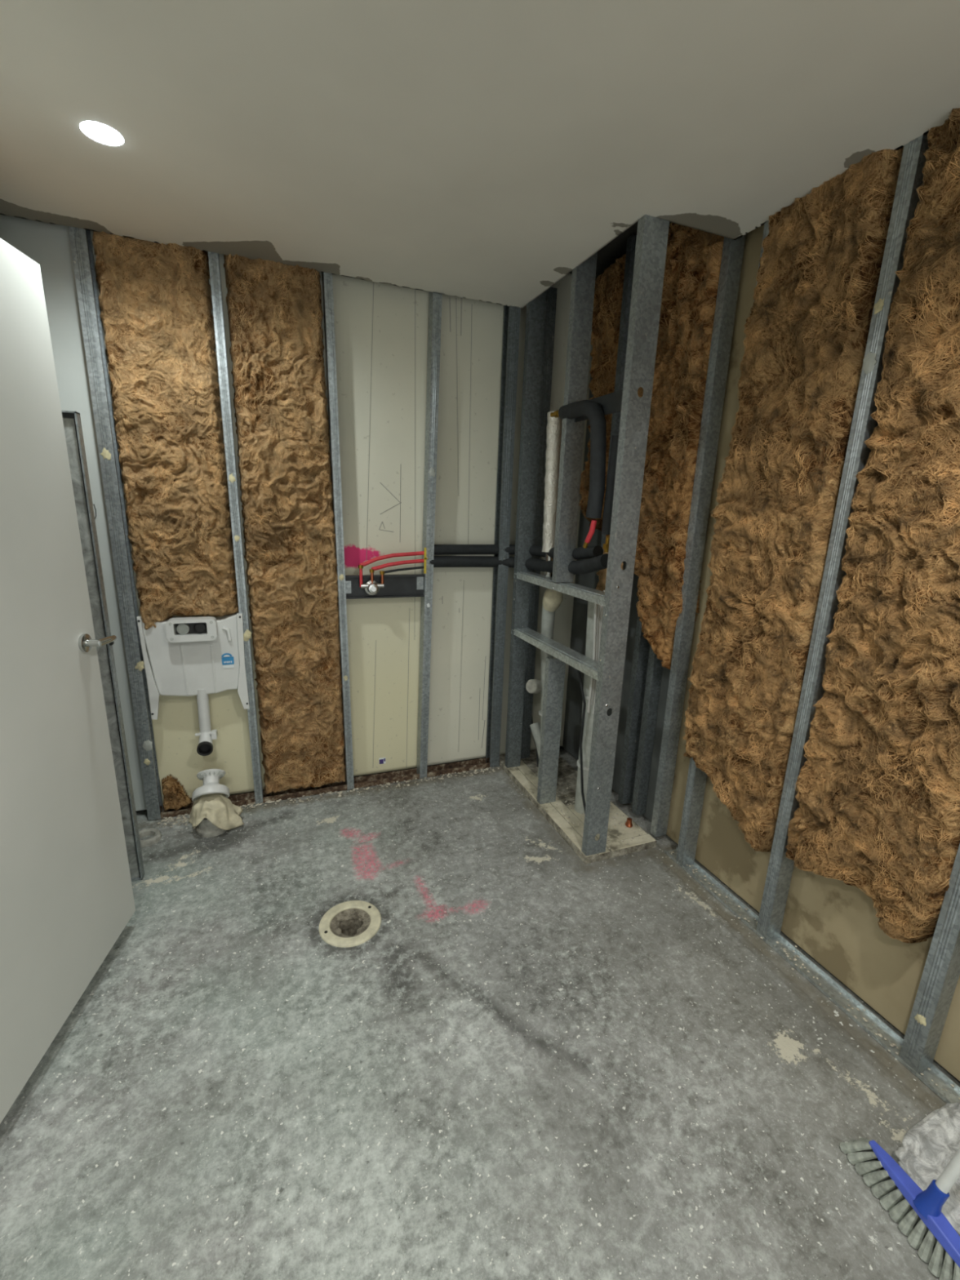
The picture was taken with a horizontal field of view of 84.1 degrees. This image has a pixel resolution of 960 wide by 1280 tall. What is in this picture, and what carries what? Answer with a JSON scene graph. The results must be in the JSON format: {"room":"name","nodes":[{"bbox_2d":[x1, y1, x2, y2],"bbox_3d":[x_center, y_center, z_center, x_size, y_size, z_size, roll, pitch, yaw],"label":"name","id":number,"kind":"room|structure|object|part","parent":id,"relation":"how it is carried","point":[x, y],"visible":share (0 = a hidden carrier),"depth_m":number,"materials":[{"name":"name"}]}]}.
{"room":"building under construction","nodes":[
{"label":"building under construction","id":0,"kind":"room"},
{"bbox_2d":[0,214,592,812],"bbox_3d":[-0.574,-0.490,2.632,2.640,2.670,0.104,-4,15,-21],"label":"wall","id":1,"kind":"structure","parent":0,"point":[381,329],"depth_m":2.61,"materials":[{"name":"beige paint"}]},
{"bbox_2d":[92,231,239,629],"bbox_3d":[-1.260,-0.793,2.180,0.420,1.601,0.119,-4,15,-21],"label":"insulation batt","id":2,"kind":"object","parent":1,"relation":"attached to","point":[157,318],"visible":0.96,"depth_m":2.14,"materials":[{"name":"brown fabric"}]},
{"bbox_2d":[223,253,345,794],"bbox_3d":[-0.855,-0.413,2.436,0.427,2.435,0.129,-4,15,-21],"label":"insulation batt","id":3,"kind":"object","parent":1,"relation":"attached to","point":[275,313],"visible":0.99,"depth_m":2.38,"materials":[{"name":"brown fabric"}]},
{"bbox_2d":[379,758,385,764],"bbox_3d":[-0.535,0.664,2.917,0.033,0.031,0.001,-4,15,-21],"label":"print","id":4,"kind":"object","parent":1,"relation":"attached to","point":[382,761],"depth_m":2.92},
{"bbox_2d":[0,748,959,1279],"bbox_3d":[0.165,1.269,0.995,2.567,0.013,4.394,-4,15,-21],"label":"floor","id":5,"kind":"structure","parent":0,"point":[539,1062],"depth_m":1.40,"materials":[{"name":"concrete"}]},
{"bbox_2d":[61,410,144,881],"bbox_3d":[-1.409,0.114,1.867,0.236,1.718,0.040,-4,15,-21],"label":"stud","id":6,"kind":"object","parent":5,"relation":"on","point":[72,422],"visible":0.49,"depth_m":1.86,"materials":[{"name":"metal"}]},
{"bbox_2d":[138,828,161,847],"bbox_3d":[-1.467,0.866,2.339,0.116,0.026,0.116,-4,15,-21],"label":"pipe","id":7,"kind":"object","parent":5,"relation":"on","point":[157,834],"visible":0.73,"depth_m":2.34,"materials":[{"name":"plastic"}]},
{"bbox_2d":[161,773,191,810],"bbox_3d":[-1.444,0.728,2.525,0.125,0.168,0.087,-4,15,-21],"label":"scrap","id":8,"kind":"object","parent":5,"relation":"on","point":[175,797],"visible":1,"depth_m":2.50,"materials":[{"name":"brown fabric"}]},
{"bbox_2d":[188,768,244,837],"bbox_3d":[-1.201,0.728,2.422,0.227,0.290,0.209,-4,15,-21],"label":"connector","id":9,"kind":"object","parent":5,"relation":"on","point":[212,813],"visible":1,"depth_m":2.37,"materials":[{"name":"plastic"}]},
{"bbox_2d":[157,757,494,819],"bbox_3d":[-0.722,0.766,2.819,1.710,0.030,0.067,-4,15,-21],"label":"floor track","id":10,"kind":"object","parent":5,"relation":"on","point":[470,765],"visible":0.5,"depth_m":2.83,"materials":[{"name":"metal"}]},
{"bbox_2d":[68,226,163,820],"bbox_3d":[-1.484,-0.380,2.211,0.063,2.496,0.076,-4,15,-21],"label":"stud","id":11,"kind":"object","parent":10,"relation":"on","point":[81,243],"visible":0.94,"depth_m":2.15,"materials":[{"name":"metal"}]},
{"bbox_2d":[208,251,262,804],"bbox_3d":[-1.072,-0.406,2.368,0.055,2.496,0.076,-4,15,-21],"label":"stud","id":12,"kind":"object","parent":10,"relation":"on","point":[214,260],"visible":0.89,"depth_m":2.29,"materials":[{"name":"metal"}]},
{"bbox_2d":[136,612,249,719],"bbox_3d":[-1.277,0.113,2.402,0.410,0.468,0.112,-4,15,-21],"label":"toilet cistern","id":13,"kind":"object","parent":12,"relation":"attached to","point":[187,655],"visible":1,"depth_m":2.38,"materials":[{"name":"white plastic"}]},
{"bbox_2d":[195,688,217,755],"bbox_3d":[-1.269,0.375,2.451,0.092,0.303,0.111,-4,15,-21],"label":"pipe","id":14,"kind":"object","parent":13,"relation":"attached to","point":[205,747],"visible":0.98,"depth_m":2.45,"materials":[{"name":"white plastic"}]},
{"bbox_3d":[-1.144,-0.030,2.406,0.038,0.069,0.019,-4,15,-21],"label":"inlet moulding","id":15,"kind":"part","parent":13,"relation":"part of","materials":[{"name":"white plastic"}]},
{"bbox_2d":[321,272,354,789],"bbox_3d":[-0.667,-0.432,2.523,0.066,2.496,0.074,-4,15,-21],"label":"stud","id":16,"kind":"object","parent":10,"relation":"on","point":[327,284],"visible":0.87,"depth_m":2.44,"materials":[{"name":"metal"}]},
{"bbox_2d":[416,291,442,778],"bbox_3d":[-0.260,-0.457,2.678,0.095,2.496,0.076,-4,15,-21],"label":"stud","id":17,"kind":"object","parent":10,"relation":"on","point":[434,298],"visible":0.89,"depth_m":2.62,"materials":[{"name":"metal"}]},
{"bbox_2d":[345,564,424,599],"bbox_3d":[-0.458,-0.285,2.603,0.400,0.165,0.082,-4,15,-21],"label":"shower mixer","id":18,"kind":"object","parent":17,"relation":"attached to","point":[381,585],"visible":0.9,"depth_m":2.63,"materials":[{"name":"black metal"}]},
{"bbox_2d":[359,551,424,566],"bbox_3d":[-0.423,-0.396,2.598,0.326,0.076,0.021,-4,15,-22],"label":"pipe","id":19,"kind":"object","parent":18,"relation":"attached to","point":[420,553],"visible":1,"depth_m":2.58,"materials":[{"name":"red plastic"}]},
{"bbox_2d":[371,559,423,570],"bbox_3d":[-0.399,-0.369,2.615,0.271,0.058,0.021,-4,15,-23],"label":"pipe","id":20,"kind":"object","parent":18,"relation":"attached to","point":[415,561],"visible":1,"depth_m":2.60,"materials":[{"name":"red plastic"}]},
{"bbox_2d":[384,565,423,573],"bbox_3d":[-0.376,-0.346,2.630,0.220,0.037,0.013,-4,15,-23],"label":"pipe","id":21,"kind":"object","parent":18,"relation":"attached to","point":[415,567],"visible":1,"depth_m":2.62,"materials":[{"name":"black plastic"}]},
{"bbox_2d":[423,547,427,573],"bbox_3d":[-0.271,-0.395,2.648,0.018,0.127,0.006,-4,15,-21],"label":"clip","id":22,"kind":"object","parent":17,"relation":"attached to","point":[424,557],"visible":1,"depth_m":2.65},
{"bbox_2d":[485,305,520,767],"bbox_3d":[0.115,-0.481,2.823,0.064,2.496,0.072,-4,15,-21],"label":"stud","id":23,"kind":"object","parent":10,"relation":"on","point":[511,323],"visible":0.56,"depth_m":2.77,"materials":[{"name":"metal"}]},
{"bbox_2d":[318,900,381,947],"bbox_3d":[-0.468,1.068,1.927,0.222,0.119,0.222,-4,15,-21],"label":"floor drain","id":24,"kind":"object","parent":5,"relation":"in","point":[351,923],"visible":0.91,"depth_m":1.93,"materials":[{"name":"beige plastic"}]},
{"bbox_2d":[531,717,539,767],"bbox_3d":[0.316,0.571,3.132,0.028,0.330,0.266,-1,14,-12],"label":"cable","id":25,"kind":"object","parent":5,"relation":"on","point":[537,756],"visible":0.21,"depth_m":3.05,"materials":[{"name":"grey plastic"}]},
{"bbox_2d":[520,286,557,758],"bbox_3d":[0.285,-0.492,2.888,0.076,2.496,0.072,-4,15,-21],"label":"stud","id":26,"kind":"object","parent":5,"relation":"on","point":[551,293],"visible":0.38,"depth_m":2.78,"materials":[{"name":"metal"}]},
{"bbox_2d":[525,588,563,777],"bbox_3d":[0.341,0.307,2.852,0.178,1.224,0.133,11,17,33],"label":"pipe","id":27,"kind":"object","parent":5,"relation":"on","point":[552,599],"visible":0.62,"depth_m":2.79,"materials":[{"name":"grey plastic"}]},
{"bbox_2d":[157,767,959,1098],"bbox_3d":[0.107,0.876,2.462,3.017,0.041,1.262,7,15,21],"label":"crumbs","id":28,"kind":"object","parent":5,"relation":"on","point":[487,768],"visible":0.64,"depth_m":2.50,"materials":[{"name":"paint"}]},
{"bbox_2d":[498,750,656,864],"bbox_3d":[0.444,0.811,2.789,0.371,0.035,1.003,-4,15,-21],"label":"plinth","id":29,"kind":"object","parent":5,"relation":"on","point":[525,777],"visible":0.71,"depth_m":2.57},
{"bbox_2d":[625,817,632,827],"bbox_3d":[0.701,0.855,2.501,0.036,0.038,0.036,-4,15,-21],"label":"fitting","id":30,"kind":"object","parent":29,"relation":"on","point":[628,823],"visible":1,"depth_m":2.49,"materials":[{"name":"orange metal"}]},
{"bbox_2d":[574,600,594,814],"bbox_3d":[0.530,0.327,2.515,0.112,1.053,0.135,-4,15,-21],"label":"pipe","id":31,"kind":"object","parent":5,"relation":"on","point":[588,717],"visible":0.27,"depth_m":2.49,"materials":[{"name":"grey plastic"}]},
{"bbox_2d":[577,669,586,814],"bbox_3d":[0.473,0.448,2.487,0.012,0.728,0.208,-4,15,-21],"label":"cable","id":32,"kind":"object","parent":31,"relation":"hanging from","point":[578,671],"visible":0.76,"depth_m":2.48,"materials":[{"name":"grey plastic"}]},
{"bbox_2d":[504,214,669,856],"bbox_3d":[0.383,-0.426,2.365,0.099,2.564,0.868,-4,15,-21],"label":"framing","id":33,"kind":"object","parent":5,"relation":"on","point":[652,233],"visible":0.96,"depth_m":2.19,"materials":[{"name":"metal"}]},
{"bbox_2d":[429,553,608,573],"bbox_3d":[0.141,-0.357,2.418,0.556,0.146,0.849,-4,15,-21],"label":"pipe","id":34,"kind":"object","parent":33,"relation":"attached to","point":[598,562],"visible":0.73,"depth_m":2.69,"materials":[{"name":"black plastic"}]},
{"bbox_2d":[542,411,562,576],"bbox_3d":[0.344,-0.688,2.554,0.077,0.757,0.104,-4,15,-21],"label":"pipe","id":35,"kind":"object","parent":34,"relation":"attached to","point":[554,425],"visible":0.75,"depth_m":2.51,"materials":[{"name":"white plastic"}]},
{"bbox_2d":[601,435,618,552],"bbox_3d":[0.514,-0.555,2.046,0.058,0.434,0.077,-4,15,-21],"label":"riser pipe","id":36,"kind":"object","parent":34,"relation":"attached to","point":[607,510],"visible":0.55,"depth_m":2.03,"materials":[{"name":"black plastic"}]},
{"bbox_2d":[434,544,603,559],"bbox_3d":[0.125,-0.415,2.464,0.566,0.102,0.722,-4,15,-21],"label":"pipe","id":37,"kind":"object","parent":33,"relation":"attached to","point":[590,552],"visible":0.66,"depth_m":2.69,"materials":[{"name":"black plastic"}]},
{"bbox_2d":[550,389,622,548],"bbox_3d":[0.414,-0.668,2.154,0.063,0.576,0.507,-4,15,-21],"label":"pipe","id":38,"kind":"object","parent":33,"relation":"attached to","point":[594,410],"visible":0.97,"depth_m":2.03,"materials":[{"name":"black rubber"}]},
{"bbox_3d":[0.458,-0.908,2.076,0.008,0.071,0.450,-4,15,-21],"label":"mounting plate","id":39,"kind":"part","parent":38,"relation":"part of","materials":[{"name":"black metal"}]},
{"bbox_2d":[586,603,597,712],"bbox_3d":[0.489,0.060,2.305,0.018,0.531,0.033,-4,15,-21],"label":"conduit","id":40,"kind":"object","parent":33,"relation":"attached to","point":[595,604],"visible":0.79,"depth_m":2.29,"materials":[{"name":"plastic"}]},
{"bbox_2d":[591,604,599,705],"bbox_3d":[0.504,0.039,2.317,0.018,0.507,0.033,-4,15,-21],"label":"conduit","id":41,"kind":"object","parent":33,"relation":"attached to","point":[598,605],"visible":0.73,"depth_m":2.30,"materials":[{"name":"plastic"}]},
{"bbox_2d":[592,604,602,714],"bbox_3d":[0.519,0.064,2.340,0.018,0.546,0.033,-4,15,-21],"label":"conduit","id":42,"kind":"object","parent":33,"relation":"attached to","point":[601,606],"visible":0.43,"depth_m":2.31,"materials":[{"name":"plastic"}]},
{"bbox_2d":[597,234,636,582],"bbox_3d":[0.625,-0.473,2.582,0.061,2.563,0.037,-4,15,-21],"label":"stud","id":43,"kind":"object","parent":5,"relation":"on","point":[631,241],"visible":0.26,"depth_m":2.34,"materials":[{"name":"metal"}]},
{"bbox_2d":[664,847,959,1103],"bbox_3d":[1.430,1.320,0.928,0.067,0.012,3.220,-4,15,-21],"label":"floor track","id":44,"kind":"object","parent":5,"relation":"on","point":[828,987],"visible":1,"depth_m":1.71,"materials":[{"name":"metal"}]},
{"bbox_2d":[675,220,769,866],"bbox_3d":[0.924,-0.248,1.996,0.068,2.496,0.037,-4,15,-21],"label":"stud","id":45,"kind":"object","parent":44,"relation":"on","point":[696,778],"visible":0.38,"depth_m":2.22,"materials":[{"name":"metal"}]},
{"bbox_2d":[755,133,928,941],"bbox_3d":[1.073,-0.147,1.615,0.072,2.496,0.044,-4,15,-21],"label":"stud","id":46,"kind":"object","parent":44,"relation":"on","point":[906,199],"visible":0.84,"depth_m":1.55,"materials":[{"name":"metal"}]},
{"bbox_2d":[898,844,959,1075],"bbox_3d":[1.248,-0.032,1.178,0.070,2.496,0.046,-4,15,-21],"label":"stud","id":47,"kind":"object","parent":44,"relation":"on","point":[941,971],"visible":1,"depth_m":1.40,"materials":[{"name":"metal"}]},
{"bbox_2d":[840,1137,959,1279],"bbox_3d":[1.092,0.651,1.009,0.426,1.255,0.387,-4,15,-21],"label":"broom","id":48,"kind":"object","parent":5,"relation":"on","point":[937,1243],"visible":1,"depth_m":1.10,"materials":[{"name":"blue plastic"}]},
{"bbox_2d":[912,1179,949,1219],"bbox_3d":[0.929,1.152,1.098,0.054,0.073,0.044,-4,15,-21],"label":"socket","id":49,"kind":"object","parent":48,"relation":"attached to","point":[927,1204],"depth_m":1.09,"materials":[{"name":"blue plastic"}]},
{"bbox_3d":[1.133,0.598,0.975,0.379,1.133,0.021,0,14,-6],"label":"handle","id":50,"kind":"part","parent":48,"relation":"part of","materials":[{"name":"white plastic"}]},
{"bbox_2d":[891,1101,959,1235],"bbox_3d":[1.134,1.212,1.093,0.275,0.113,0.419,-4,15,-21],"label":"plastic bag","id":51,"kind":"object","parent":5,"relation":"on","point":[926,1148],"visible":0.67,"depth_m":1.22,"materials":[{"name":"white plastic"}]},
{"bbox_2d":[0,0,959,308],"bbox_3d":[0.194,-1.030,0.323,2.412,0.012,4.254,-4,15,-21],"label":"ceiling","id":52,"kind":"structure","parent":0,"point":[482,150],"depth_m":1.30,"materials":[{"name":"paint"}]},
{"bbox_2d":[80,120,124,146],"bbox_3d":[-0.995,-1.337,1.401,0.136,0.020,0.136,-4,15,-21],"label":"recessed light","id":53,"kind":"object","parent":52,"relation":"in","point":[97,131],"visible":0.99,"depth_m":1.40,"materials":[{"name":"white plastic"}]},
{"bbox_2d":[569,221,671,277],"bbox_3d":[0.241,-1.303,0.362,2.640,0.060,4.500,-4,15,-21],"label":"ceiling track","id":54,"kind":"structure","parent":0,"point":[607,255],"depth_m":2.43,"materials":[{"name":"black metal"}]},
{"bbox_2d":[561,224,959,1080],"bbox_3d":[1.335,-0.078,1.092,0.012,2.600,4.450,-4,15,-21],"label":"wall","id":55,"kind":"structure","parent":0,"point":[834,922],"depth_m":1.94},
{"bbox_2d":[578,253,626,531],"bbox_3d":[0.603,-1.155,2.608,0.147,1.229,0.340,-4,15,-21],"label":"insulation batt","id":56,"kind":"object","parent":55,"relation":"attached to","point":[608,291],"visible":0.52,"depth_m":2.52,"materials":[{"name":"brown fabric"}]},
{"bbox_2d":[595,549,622,591],"bbox_3d":[0.590,-0.308,2.449,0.060,0.250,0.159,-4,15,-21],"label":"insulation batt","id":57,"kind":"object","parent":55,"relation":"attached to","point":[601,585],"visible":0.28,"depth_m":2.47,"materials":[{"name":"brown fabric"}]},
{"bbox_2d":[617,615,649,804],"bbox_3d":[0.779,-0.421,2.396,0.061,2.563,0.037,-4,15,-21],"label":"stud","id":58,"kind":"object","parent":55,"relation":"attached to","point":[642,646],"visible":0.36,"depth_m":2.58,"materials":[{"name":"metal"}]},
{"bbox_2d":[631,645,662,815],"bbox_3d":[0.821,-0.397,2.304,0.061,2.563,0.037,-4,15,-21],"label":"stud","id":59,"kind":"object","parent":55,"relation":"attached to","point":[654,675],"visible":0.36,"depth_m":2.50,"materials":[{"name":"metal"}]},
{"bbox_2d":[633,222,724,669],"bbox_3d":[0.769,-0.771,2.241,0.144,1.778,0.495,-4,15,-21],"label":"insulation batt","id":60,"kind":"object","parent":55,"relation":"attached to","point":[693,260],"visible":0.7,"depth_m":2.13,"materials":[{"name":"brown fabric"}]},
{"bbox_2d":[650,234,746,836],"bbox_3d":[0.861,-0.354,2.137,0.061,2.563,0.037,-4,15,-21],"label":"stud","id":61,"kind":"object","parent":55,"relation":"attached to","point":[732,250],"visible":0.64,"depth_m":2.09,"materials":[{"name":"metal"}]},
{"bbox_2d":[682,146,903,852],"bbox_3d":[0.966,-0.333,1.807,0.137,2.169,0.476,-4,15,-21],"label":"insulation batt","id":62,"kind":"object","parent":55,"relation":"attached to","point":[806,331],"visible":0.95,"depth_m":1.71,"materials":[{"name":"brown fabric"}]},
{"bbox_2d":[785,107,959,943],"bbox_3d":[1.145,-0.226,1.352,0.140,2.144,0.466,-4,15,-21],"label":"insulation batt","id":63,"kind":"object","parent":55,"relation":"attached to","point":[877,785],"visible":1,"depth_m":1.39,"materials":[{"name":"brown fabric"}]},
{"bbox_3d":[-1.010,0.079,0.201,0.030,2.620,4.450,-4,15,-21],"label":"wall","id":64,"kind":"structure","parent":0,"visible":0},
{"bbox_2d":[0,238,135,1124],"bbox_3d":[-1.119,0.087,1.226,0.097,1.980,0.842,0,14,-6],"label":"door","id":65,"kind":"structure","parent":64,"relation":"in","point":[67,898],"depth_m":1.38,"materials":[{"name":"white metal"}]},
{"bbox_3d":[-1.140,0.009,1.564,0.046,0.054,0.054,0,14,-9],"label":"handle","id":66,"kind":"part","parent":65,"relation":"part of","materials":[{"name":"silver metal"}]},
{"bbox_3d":[-1.121,0.001,1.599,0.024,0.023,0.079,1,14,-3],"label":"handle lever","id":67,"kind":"part","parent":65,"relation":"part of","materials":[{"name":"silver metal"}]}
]}

